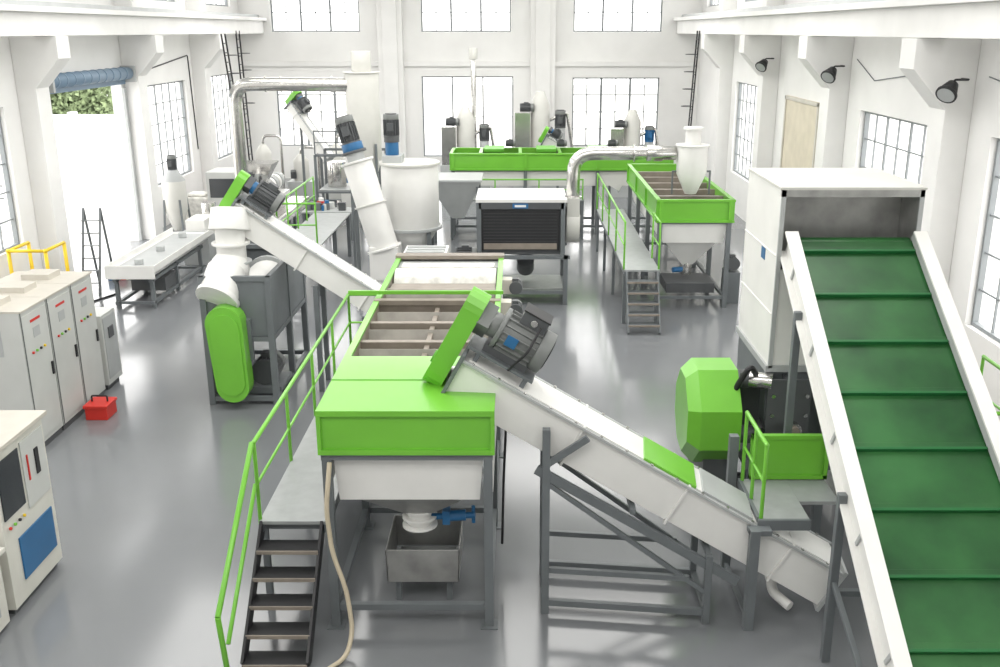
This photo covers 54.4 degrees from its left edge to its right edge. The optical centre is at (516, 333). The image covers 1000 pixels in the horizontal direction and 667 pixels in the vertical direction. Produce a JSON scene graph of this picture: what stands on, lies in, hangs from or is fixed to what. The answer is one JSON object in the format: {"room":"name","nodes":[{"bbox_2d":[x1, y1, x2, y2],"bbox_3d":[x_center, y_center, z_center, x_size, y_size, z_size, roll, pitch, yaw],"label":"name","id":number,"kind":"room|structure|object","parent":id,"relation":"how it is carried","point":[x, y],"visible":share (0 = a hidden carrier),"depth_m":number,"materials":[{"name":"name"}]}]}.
{"room":"waste facility","nodes":[
{"label":"waste facility","id":0,"kind":"room"},
{"bbox_2d":[0,0,249,278],"bbox_3d":[-11.450,-4.430,18.259,0.300,9.600,45.500,0,17,0],"label":"wall","id":1,"kind":"structure","parent":0,"point":[88,52],"depth_m":27.29,"materials":[{"name":"white paint"}]},
{"bbox_2d":[0,119,19,253],"bbox_3d":[-11.450,-2.910,19.936,0.100,3.096,3.996,0,17,0],"label":"window","id":2,"kind":"structure","parent":1,"relation":"in","point":[4,164],"depth_m":21.82,"materials":[{"name":"glass"}]},
{"bbox_2d":[49,66,136,93],"bbox_3d":[-11.080,-6.616,25.276,0.400,0.500,5.200,0,17,0],"label":"roller shutter","id":3,"kind":"object","parent":1,"relation":"attached to","point":[85,79],"visible":0.88,"depth_m":25.17,"materials":[{"name":"grey paint"}]},
{"bbox_2d":[122,87,143,240],"bbox_3d":[-11.259,-4.172,26.090,0.078,4.450,5.200,0,17,0],"label":"door","id":4,"kind":"structure","parent":1,"relation":"in","point":[124,92],"depth_m":28.44,"materials":[{"name":"grey paint"}]},
{"bbox_2d":[147,80,190,184],"bbox_3d":[-11.450,-6.583,31.728,0.100,3.096,3.896,0,17,0],"label":"window","id":5,"kind":"structure","parent":1,"relation":"in","point":[187,154],"depth_m":32.50,"materials":[{"name":"paint"}]},
{"bbox_2d":[205,0,227,6],"bbox_3d":[-11.450,-13.233,36.098,0.100,1.996,3.996,0,17,0],"label":"window","id":6,"kind":"structure","parent":1,"relation":"in","point":[225,1],"depth_m":37.13,"materials":[{"name":"glass"}]},
{"bbox_2d":[211,74,232,159],"bbox_3d":[-11.450,-8.382,37.504,0.100,3.096,3.396,0,17,0],"label":"window","id":7,"kind":"structure","parent":1,"relation":"in","point":[226,89],"depth_m":37.74,"materials":[{"name":"paint"}]},
{"bbox_2d":[152,55,999,148],"bbox_3d":[-2.011,-4.645,22.480,28.765,3.502,9.536,11,21,32],"label":"conduit","id":8,"kind":"object","parent":1,"relation":"attached to","point":[185,55],"visible":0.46,"depth_m":32.63,"materials":[{"name":"grey paint"}]},
{"bbox_2d":[0,178,877,666],"bbox_3d":[-1.900,0.248,19.716,19.400,0.200,46.100,0,17,0],"label":"floor","id":9,"kind":"structure","parent":0,"point":[145,496],"depth_m":12.10,"materials":[{"name":"grey concrete"}]},
{"bbox_2d":[0,547,9,631],"bbox_3d":[-5.925,2.786,9.718,1.250,0.900,1.000,0,17,0],"label":"cabinet","id":10,"kind":"object","parent":9,"relation":"on","point":[4,614],"visible":1,"depth_m":10.11,"materials":[{"name":"white metal"}]},
{"bbox_2d":[0,410,61,613],"bbox_3d":[-5.975,1.957,10.665,1.350,1.920,1.200,0,17,0],"label":"tall cabinet","id":11,"kind":"object","parent":9,"relation":"on","point":[29,533],"visible":1,"depth_m":10.58,"materials":[{"name":"white metal"}]},
{"bbox_2d":[6,241,69,273],"bbox_3d":[-10.600,-1.238,21.630,1.000,1.500,1.040,0,17,0],"label":"barrier","id":12,"kind":"object","parent":9,"relation":"on","point":[15,249],"visible":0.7,"depth_m":21.13,"materials":[{"name":"yellow metal"}]},
{"bbox_2d":[9,0,73,270],"bbox_3d":[-10.774,-5.659,22.222,1.047,9.590,0.640,0,17,0],"label":"column","id":13,"kind":"structure","parent":9,"relation":"on","point":[37,61],"depth_m":22.34,"materials":[{"name":"paint"}]},
{"bbox_2d":[0,269,105,446],"bbox_3d":[-7.695,0.328,15.307,1.270,2.270,2.455,0,17,0],"label":"tall cabinet","id":14,"kind":"object","parent":9,"relation":"on","point":[51,359],"visible":0.91,"depth_m":14.91,"materials":[{"name":"metal"}]},
{"bbox_2d":[81,208,111,294],"bbox_3d":[-10.075,-2.006,23.255,0.503,2.007,1.034,0,17,0],"label":"step ladder","id":15,"kind":"object","parent":9,"relation":"on","point":[98,272],"visible":0.86,"depth_m":23.03,"materials":[{"name":"grey metal"}]},
{"bbox_2d":[83,395,116,419],"bbox_3d":[-6.775,1.168,15.813,0.390,0.365,0.440,0,17,0],"label":"box","id":16,"kind":"object","parent":9,"relation":"on","point":[100,407],"visible":1,"depth_m":15.67,"materials":[{"name":"red paint"}]},
{"bbox_2d":[94,292,120,301],"bbox_3d":[-2.221,0.857,17.358,18.810,0.050,3.530,10,20,28],"label":"cable","id":17,"kind":"object","parent":9,"relation":"on","point":[120,292],"visible":0.02,"depth_m":22.83,"materials":[{"name":"black paint"}]},
{"bbox_2d":[95,307,122,389],"bbox_3d":[-7.410,0.267,17.051,0.680,1.350,0.600,0,17,0],"label":"cabinet","id":18,"kind":"object","parent":9,"relation":"on","point":[105,316],"visible":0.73,"depth_m":16.93,"materials":[{"name":"metal"}]},
{"bbox_2d":[114,0,163,238],"bbox_3d":[-10.774,-7.503,28.142,1.047,9.590,0.640,0,17,0],"label":"column","id":19,"kind":"structure","parent":9,"relation":"on","point":[142,52],"depth_m":28.32,"materials":[{"name":"paint"}]},
{"bbox_2d":[104,201,216,308],"bbox_3d":[-8.550,-2.136,24.514,1.100,1.500,6.320,0,17,0],"label":"table","id":20,"kind":"object","parent":9,"relation":"on","point":[146,265],"visible":0.96,"depth_m":23.19,"materials":[{"name":"white paint"}]},
{"bbox_2d":[161,155,190,231],"bbox_3d":[-9.576,-3.617,27.225,0.752,2.718,1.039,0,17,0],"label":"silo","id":21,"kind":"object","parent":9,"relation":"on","point":[175,199],"visible":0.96,"depth_m":27.06,"materials":[{"name":"white paint"}]},
{"bbox_2d":[186,191,207,219],"bbox_3d":[-10.300,-4.086,31.615,0.800,1.000,0.800,0,17,0],"label":"bag","id":22,"kind":"object","parent":9,"relation":"on","point":[195,197],"visible":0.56,"depth_m":31.20,"materials":[{"name":"white plastic"}]},
{"bbox_2d":[185,0,224,190],"bbox_3d":[-10.774,-9.347,34.061,1.047,9.590,0.640,0,17,0],"label":"column","id":23,"kind":"structure","parent":9,"relation":"on","point":[205,49],"depth_m":34.04,"materials":[{"name":"paint"}]},
{"bbox_2d":[220,34,245,109],"bbox_3d":[-9.713,-7.377,33.942,0.624,5.900,0.504,0,17,0],"label":"ladder","id":24,"kind":"object","parent":9,"relation":"on","point":[224,52],"visible":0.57,"depth_m":33.29,"materials":[{"name":"black metal"}]},
{"bbox_2d":[235,31,253,159],"bbox_3d":[-10.087,-8.287,36.696,0.477,6.000,0.504,0,17,0],"label":"ladder","id":25,"kind":"object","parent":9,"relation":"on","point":[239,39],"visible":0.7,"depth_m":36.48,"materials":[{"name":"grey metal"}]},
{"bbox_2d":[195,206,309,404],"bbox_3d":[-4.598,-0.706,16.926,1.217,3.282,2.880,0,17,0],"label":"machine","id":26,"kind":"object","parent":9,"relation":"on","point":[247,295],"visible":0.94,"depth_m":15.92,"materials":[{"name":"grey paint"}]},
{"bbox_2d":[205,160,300,223],"bbox_3d":[-8.650,-4.374,30.688,2.500,2.100,4.800,0,17,0],"label":"pelletizing extruder line","id":27,"kind":"object","parent":9,"relation":"on","point":[219,180],"visible":0.35,"depth_m":30.94,"materials":[{"name":"grey paint"}]},
{"bbox_2d":[274,196,308,226],"bbox_3d":[-6.925,-3.203,28.853,0.550,0.955,5.000,0,17,0],"label":"machine","id":28,"kind":"object","parent":9,"relation":"on","point":[281,212],"visible":0.28,"depth_m":29.22,"materials":[{"name":"silver metal"}]},
{"bbox_2d":[215,293,376,666],"bbox_3d":[-2.422,1.370,12.536,0.852,2.001,7.277,0,17,0],"label":"platform","id":29,"kind":"object","parent":9,"relation":"on","point":[297,502],"visible":0.69,"depth_m":10.10,"materials":[{"name":"grey paint"}]},
{"bbox_2d":[219,170,381,391],"bbox_3d":[-3.461,-0.904,16.678,3.093,3.806,0.742,0,17,0],"label":"conveyor","id":30,"kind":"object","parent":9,"relation":"on","point":[268,232],"visible":0.88,"depth_m":16.31,"materials":[{"name":"white metal"}]},
{"bbox_2d":[256,134,350,206],"bbox_3d":[-7.283,-5.984,35.268,4.716,2.450,1.940,4,18,13],"label":"station","id":31,"kind":"object","parent":9,"relation":"on","point":[263,152],"visible":0.29,"depth_m":35.54,"materials":[{"name":"white paint"}]},
{"bbox_2d":[228,51,381,267],"bbox_3d":[-5.466,-4.359,24.889,4.143,5.520,0.896,2,17,5],"label":"cyclone separator","id":32,"kind":"object","parent":9,"relation":"on","point":[360,85],"visible":0.59,"depth_m":24.16,"materials":[{"name":"white paint"}]},
{"bbox_2d":[284,91,334,199],"bbox_3d":[-6.976,-6.154,32.928,1.875,4.166,0.422,9,19,27],"label":"conveyor","id":33,"kind":"object","parent":9,"relation":"on","point":[298,105],"visible":0.89,"depth_m":32.60,"materials":[{"name":"white metal"}]},
{"bbox_2d":[276,176,351,295],"bbox_3d":[-5.100,-2.435,24.307,1.000,2.254,5.337,0,17,0],"label":"platform","id":34,"kind":"object","parent":9,"relation":"on","point":[318,227],"visible":0.48,"depth_m":24.84,"materials":[{"name":"grey paint"}]},
{"bbox_2d":[301,197,355,240],"bbox_3d":[-5.650,-3.466,29.295,1.500,1.195,0.800,0,17,0],"label":"workbench","id":35,"kind":"object","parent":9,"relation":"on","point":[322,206],"visible":0.83,"depth_m":29.03,"materials":[{"name":"grey paint"}]},
{"bbox_2d":[324,462,353,666],"bbox_3d":[-1.817,2.338,9.407,0.299,1.928,1.021,2,17,6],"label":"hose","id":36,"kind":"object","parent":9,"relation":"on","point":[329,464],"visible":1,"depth_m":9.73,"materials":[{"name":"beige rubber"}]},
{"bbox_2d":[313,130,384,201],"bbox_3d":[-5.300,-5.067,31.310,2.080,3.054,1.680,0,17,0],"label":"frame","id":37,"kind":"object","parent":9,"relation":"on","point":[335,176],"visible":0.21,"depth_m":30.97,"materials":[{"name":"grey paint"}]},
{"bbox_2d":[334,114,401,283],"bbox_3d":[-3.372,-2.838,22.198,1.434,4.214,1.081,0,17,0],"label":"conveyor","id":38,"kind":"object","parent":9,"relation":"on","point":[370,206],"visible":0.86,"depth_m":21.88,"materials":[{"name":"white metal"}]},
{"bbox_2d":[376,0,406,157],"bbox_3d":[-5.150,-11.116,39.741,1.000,9.590,0.497,0,17,0],"label":"pilaster column","id":39,"kind":"structure","parent":9,"relation":"on","point":[388,12],"depth_m":39.57,"materials":[{"name":"paint"}]},
{"bbox_2d":[379,113,441,251],"bbox_3d":[-2.550,-3.157,23.316,1.478,4.160,1.478,0,17,0],"label":"tank","id":40,"kind":"object","parent":9,"relation":"on","point":[409,186],"visible":0.89,"depth_m":22.75,"materials":[{"name":"white paint"}]},
{"bbox_2d":[315,253,522,629],"bbox_3d":[-1.134,0.863,13.126,2.433,2.545,6.930,0,17,0],"label":"tank","id":41,"kind":"object","parent":9,"relation":"on","point":[390,436],"visible":0.8,"depth_m":10.11,"materials":[{"name":"green metal"}]},
{"bbox_2d":[385,515,462,599],"bbox_3d":[-1.020,2.529,10.947,0.800,0.660,0.800,0,17,0],"label":"bin","id":42,"kind":"object","parent":9,"relation":"on","point":[410,563],"visible":0.96,"depth_m":10.57,"materials":[{"name":"grey metal"}]},
{"bbox_2d":[404,245,448,252],"bbox_3d":[-1.885,-0.803,19.964,0.930,1.660,2.200,0,17,0],"label":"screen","id":43,"kind":"object","parent":9,"relation":"on","point":[410,248],"visible":0.17,"depth_m":20.29,"materials":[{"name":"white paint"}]},
{"bbox_2d":[434,172,483,242],"bbox_3d":[-1.750,-3.477,27.877,1.560,2.060,1.560,0,17,0],"label":"hopper","id":44,"kind":"object","parent":9,"relation":"on","point":[457,190],"visible":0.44,"depth_m":27.23,"materials":[{"name":"grey paint"}]},
{"bbox_2d":[440,48,494,195],"bbox_3d":[-1.756,-7.712,35.859,2.129,5.400,1.060,0,17,0],"label":"mill","id":45,"kind":"object","parent":9,"relation":"on","point":[461,131],"visible":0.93,"depth_m":35.66,"materials":[{"name":"grey paint"}]},
{"bbox_2d":[450,179,583,239],"bbox_3d":[0.000,-3.788,29.273,4.000,1.824,0.650,0,17,0],"label":"platform","id":46,"kind":"object","parent":9,"relation":"on","point":[452,221],"visible":0.38,"depth_m":28.97,"materials":[{"name":"grey paint"}]},
{"bbox_2d":[530,0,555,138],"bbox_3d":[1.050,-11.116,39.741,1.000,9.590,0.497,0,17,0],"label":"pilaster column","id":47,"kind":"structure","parent":9,"relation":"on","point":[543,12],"depth_m":39.42,"materials":[{"name":"paint"}]},
{"bbox_2d":[513,91,572,190],"bbox_3d":[1.059,-7.520,37.982,2.399,3.770,1.000,0,17,0],"label":"mill","id":48,"kind":"object","parent":9,"relation":"on","point":[532,119],"visible":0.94,"depth_m":37.46,"materials":[{"name":"grey paint"}]},
{"bbox_2d":[449,139,673,233],"bbox_3d":[1.350,-4.619,30.349,6.780,2.770,1.580,0,17,0],"label":"tank","id":49,"kind":"object","parent":9,"relation":"on","point":[496,161],"visible":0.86,"depth_m":29.50,"materials":[{"name":"green metal"}]},
{"bbox_2d":[455,145,676,304],"bbox_3d":[1.052,-2.600,22.521,5.023,3.570,1.650,0,17,0],"label":"machine","id":50,"kind":"object","parent":9,"relation":"on","point":[525,222],"visible":0.73,"depth_m":21.87,"materials":[{"name":"white metal"}]},
{"bbox_2d":[538,126,622,204],"bbox_3d":[2.228,-5.656,33.430,3.046,2.918,0.520,0,17,0],"label":"conveyor","id":51,"kind":"object","parent":9,"relation":"on","point":[544,139],"visible":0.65,"depth_m":32.98,"materials":[{"name":"green metal"}]},
{"bbox_2d":[596,173,661,333],"bbox_3d":[2.615,-2.209,23.566,0.779,2.246,8.086,0,17,0],"label":"platform","id":52,"kind":"object","parent":9,"relation":"on","point":[632,255],"visible":1,"depth_m":21.38,"materials":[{"name":"grey paint"}]},
{"bbox_2d":[605,110,658,196],"bbox_3d":[4.439,-6.797,36.636,2.039,3.190,1.000,0,17,0],"label":"mill","id":53,"kind":"object","parent":9,"relation":"on","point":[627,131],"visible":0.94,"depth_m":36.16,"materials":[{"name":"grey paint"}]},
{"bbox_2d":[422,286,847,623],"bbox_3d":[1.233,1.249,10.274,4.490,3.504,0.883,2,17,6],"label":"conveyor","id":54,"kind":"object","parent":9,"relation":"on","point":[567,431],"visible":0.96,"depth_m":10.07,"materials":[{"name":"white metal"}]},
{"bbox_2d":[626,164,739,307],"bbox_3d":[4.082,-2.647,24.522,2.044,2.470,6.080,0,17,0],"label":"tank","id":55,"kind":"object","parent":9,"relation":"on","point":[692,224],"visible":0.86,"depth_m":22.17,"materials":[{"name":"green metal"}]},
{"bbox_2d":[671,126,710,193],"bbox_3d":[3.920,-3.868,21.785,0.760,1.490,0.760,17,24,42],"label":"cyclone separator","id":56,"kind":"object","parent":55,"relation":"on","point":[692,155],"visible":1,"depth_m":21.55,"materials":[{"name":"white paint"}]},
{"bbox_2d":[681,31,699,125],"bbox_3d":[6.165,-7.811,35.168,0.520,6.000,0.504,0,17,0],"label":"ladder","id":57,"kind":"object","parent":9,"relation":"on","point":[692,89],"visible":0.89,"depth_m":34.76,"materials":[{"name":"grey metal"}]},
{"bbox_2d":[700,0,736,190],"bbox_3d":[6.973,-9.347,34.061,1.047,9.590,0.640,0,17,0],"label":"column","id":58,"kind":"structure","parent":9,"relation":"on","point":[719,48],"depth_m":34.04,"materials":[{"name":"paint"}]},
{"bbox_2d":[739,0,784,167],"bbox_3d":[6.973,-7.503,28.142,1.047,9.590,0.640,0,17,0],"label":"column","id":59,"kind":"structure","parent":9,"relation":"on","point":[753,48],"depth_m":28.00,"materials":[{"name":"paint"}]},
{"bbox_2d":[755,58,773,71],"bbox_3d":[7.048,-7.589,27.480,0.626,0.388,0.340,-8,19,-23],"label":"floodlight","id":60,"kind":"object","parent":59,"relation":"attached to","point":[761,66],"visible":1,"depth_m":27.38,"materials":[{"name":"black paint"}]},
{"bbox_2d":[720,410,836,630],"bbox_3d":[2.920,1.956,10.476,1.100,2.034,1.260,0,17,0],"label":"platform","id":61,"kind":"object","parent":9,"relation":"on","point":[787,472],"visible":0.91,"depth_m":10.70,"materials":[{"name":"grey paint"}]},
{"bbox_2d":[675,168,927,497],"bbox_3d":[3.370,0.208,12.262,2.660,4.310,1.970,0,17,0],"label":"machine","id":62,"kind":"object","parent":9,"relation":"on","point":[713,396],"visible":0.4,"depth_m":11.62,"materials":[{"name":"white paint"}]},
{"bbox_2d":[798,0,853,167],"bbox_3d":[6.973,-5.659,22.222,1.047,9.590,0.640,0,17,0],"label":"column","id":63,"kind":"structure","parent":9,"relation":"on","point":[817,54],"depth_m":21.99,"materials":[{"name":"paint"}]},
{"bbox_2d":[821,65,844,82],"bbox_3d":[7.048,-5.745,21.561,0.626,0.388,0.340,-8,19,-23],"label":"floodlight","id":64,"kind":"object","parent":63,"relation":"attached to","point":[828,75],"visible":1,"depth_m":21.46,"materials":[{"name":"black paint"}]},
{"bbox_2d":[780,231,999,666],"bbox_3d":[3.850,1.435,9.136,1.640,3.827,5.629,0,17,0],"label":"conveyor","id":65,"kind":"object","parent":9,"relation":"on","point":[909,421],"visible":0.98,"depth_m":9.40,"materials":[{"name":"white paint"}]},
{"bbox_2d":[899,38,981,284],"bbox_3d":[6.973,-3.816,16.303,1.047,9.590,0.640,0,17,0],"label":"column","id":66,"kind":"structure","parent":9,"relation":"on","point":[928,64],"depth_m":16.18,"materials":[{"name":"paint"}]},
{"bbox_2d":[935,78,969,102],"bbox_3d":[7.048,-3.902,15.641,0.626,0.388,0.340,-8,19,-23],"label":"floodlight","id":67,"kind":"object","parent":66,"relation":"attached to","point":[946,93],"visible":1,"depth_m":15.55,"materials":[{"name":"black paint"}]},
{"bbox_2d":[980,355,999,415],"bbox_3d":[5.325,1.562,11.589,1.150,2.124,2.000,0,17,0],"label":"platform","id":68,"kind":"object","parent":9,"relation":"on","point":[984,357],"visible":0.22,"depth_m":11.99,"materials":[{"name":"grey paint"}]},
{"bbox_3d":[-10.774,1.715,-1.456,1.047,9.590,0.640,0,17,0],"label":"column","id":69,"kind":"structure","parent":9,"relation":"on","visible":0},
{"bbox_2d":[0,0,266,35],"bbox_3d":[-10.475,-5.819,17.826,0.650,0.730,45.460,0,17,0],"label":"beam","id":70,"kind":"structure","parent":69,"relation":"on","point":[17,17],"depth_m":24.63,"materials":[{"name":"paint"}]},
{"bbox_2d":[237,0,702,177],"bbox_3d":[-1.900,-11.240,40.123,19.400,9.600,0.300,0,17,0],"label":"wall","id":71,"kind":"structure","parent":0,"point":[665,45],"depth_m":39.93,"materials":[{"name":"white paint"}]},
{"bbox_2d":[277,91,345,145],"bbox_3d":[-8.200,-9.283,40.732,3.596,2.796,0.100,0,17,0],"label":"window","id":72,"kind":"structure","parent":71,"relation":"in","point":[334,94],"depth_m":40.72,"materials":[{"name":"paint"}]},
{"bbox_2d":[270,0,359,31],"bbox_3d":[-8.200,-13.794,39.327,3.596,3.046,0.100,0,17,0],"label":"window","id":73,"kind":"structure","parent":71,"relation":"in","point":[329,1],"depth_m":39.61,"materials":[{"name":"paint"}]},
{"bbox_2d":[421,0,510,31],"bbox_3d":[-2.075,-13.794,39.327,3.646,3.046,0.100,0,17,0],"label":"window","id":74,"kind":"structure","parent":71,"relation":"in","point":[422,12],"depth_m":39.60,"materials":[{"name":"paint"}]},
{"bbox_2d":[422,76,512,156],"bbox_3d":[-2.050,-9.092,40.792,3.796,3.296,0.100,0,17,0],"label":"window","id":75,"kind":"structure","parent":71,"relation":"in","point":[451,77],"depth_m":40.56,"materials":[{"name":"paint"}]},
{"bbox_2d":[243,61,699,65],"bbox_3d":[-1.900,-11.081,39.950,18.780,0.200,0.116,0,17,0],"label":"trim","id":76,"kind":"structure","parent":71,"relation":"attached to","point":[245,63],"depth_m":39.90,"materials":[{"name":"paint"}]},
{"bbox_2d":[572,78,658,145],"bbox_3d":[4.100,-9.283,40.732,3.596,2.796,0.100,0,17,0],"label":"window","id":77,"kind":"structure","parent":71,"relation":"in","point":[600,111],"depth_m":40.68,"materials":[{"name":"paint"}]},
{"bbox_2d":[573,0,662,31],"bbox_3d":[4.100,-13.794,39.327,3.596,3.046,0.100,0,17,0],"label":"window","id":78,"kind":"structure","parent":71,"relation":"in","point":[632,12],"depth_m":39.61,"materials":[{"name":"paint"}]},
{"bbox_2d":[696,0,999,420],"bbox_3d":[7.650,-4.430,18.259,0.300,9.600,45.500,0,17,0],"label":"wall","id":79,"kind":"structure","parent":0,"point":[898,98],"depth_m":19.32,"materials":[{"name":"white paint"}]},
{"bbox_2d":[710,0,718,5],"bbox_3d":[7.650,-13.233,36.098,0.100,1.996,3.996,0,17,0],"label":"window","id":80,"kind":"structure","parent":79,"relation":"in","point":[711,1],"depth_m":37.62,"materials":[{"name":"paint"}]},
{"bbox_2d":[733,82,756,180],"bbox_3d":[7.650,-6.678,32.117,0.100,3.046,3.296,0,17,0],"label":"window","id":81,"kind":"structure","parent":79,"relation":"in","point":[736,154],"depth_m":32.80,"materials":[{"name":"paint"}]},
{"bbox_2d":[780,95,819,167],"bbox_3d":[7.454,-4.071,26.016,0.087,4.300,3.100,0,17,0],"label":"door","id":82,"kind":"structure","parent":79,"relation":"in","point":[800,120],"depth_m":25.61,"materials":[{"name":"beige wood"}]},
{"bbox_2d":[859,111,926,183],"bbox_3d":[7.650,-2.857,19.848,0.100,3.046,3.796,0,17,0],"label":"window","id":83,"kind":"structure","parent":79,"relation":"in","point":[865,138],"depth_m":20.02,"materials":[{"name":"paint"}]},
{"bbox_2d":[971,138,999,342],"bbox_3d":[7.650,-1.037,13.921,0.100,3.096,3.996,0,17,0],"label":"window","id":84,"kind":"structure","parent":79,"relation":"in","point":[990,216],"depth_m":15.73,"materials":[{"name":"paint"}]},
{"label":"outside","id":85,"kind":"structure","parent":0,"visible":0},
{"bbox_2d":[0,85,999,334],"bbox_3d":[-10.000,-7.310,44.856,160.000,0.280,150.000,0,17,0],"label":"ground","id":86,"kind":"structure","parent":85,"point":[91,177],"depth_m":56.65,"materials":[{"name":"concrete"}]},
{"bbox_2d":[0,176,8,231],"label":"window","id":87,"kind":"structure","parent":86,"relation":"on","point":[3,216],"depth_m":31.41,"materials":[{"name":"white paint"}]},
{"bbox_2d":[50,86,113,113],"bbox_3d":[-29.925,-14.250,59.358,10.625,4.348,2.338,0,17,0],"label":"hedge","id":88,"kind":"object","parent":86,"relation":"on","point":[94,100],"visible":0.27,"depth_m":58.70,"materials":[{"name":"green plant"}]},
{"bbox_2d":[53,112,225,141],"bbox_3d":[-38.500,-12.026,56.636,43.000,1.720,0.500,0,17,0],"label":"wall","id":89,"kind":"structure","parent":86,"relation":"on","point":[71,126],"depth_m":56.49,"materials":[{"name":"paint"}]},
{"bbox_3d":[6.973,1.715,-1.456,1.047,9.590,0.640,0,17,0],"label":"column","id":90,"kind":"structure","parent":0,"visible":0},
{"bbox_2d":[673,0,999,38],"bbox_3d":[6.675,-5.819,17.826,0.650,0.730,45.460,0,17,0],"label":"beam","id":91,"kind":"structure","parent":90,"relation":"on","point":[960,19],"depth_m":18.24,"materials":[{"name":"paint"}]}
]}

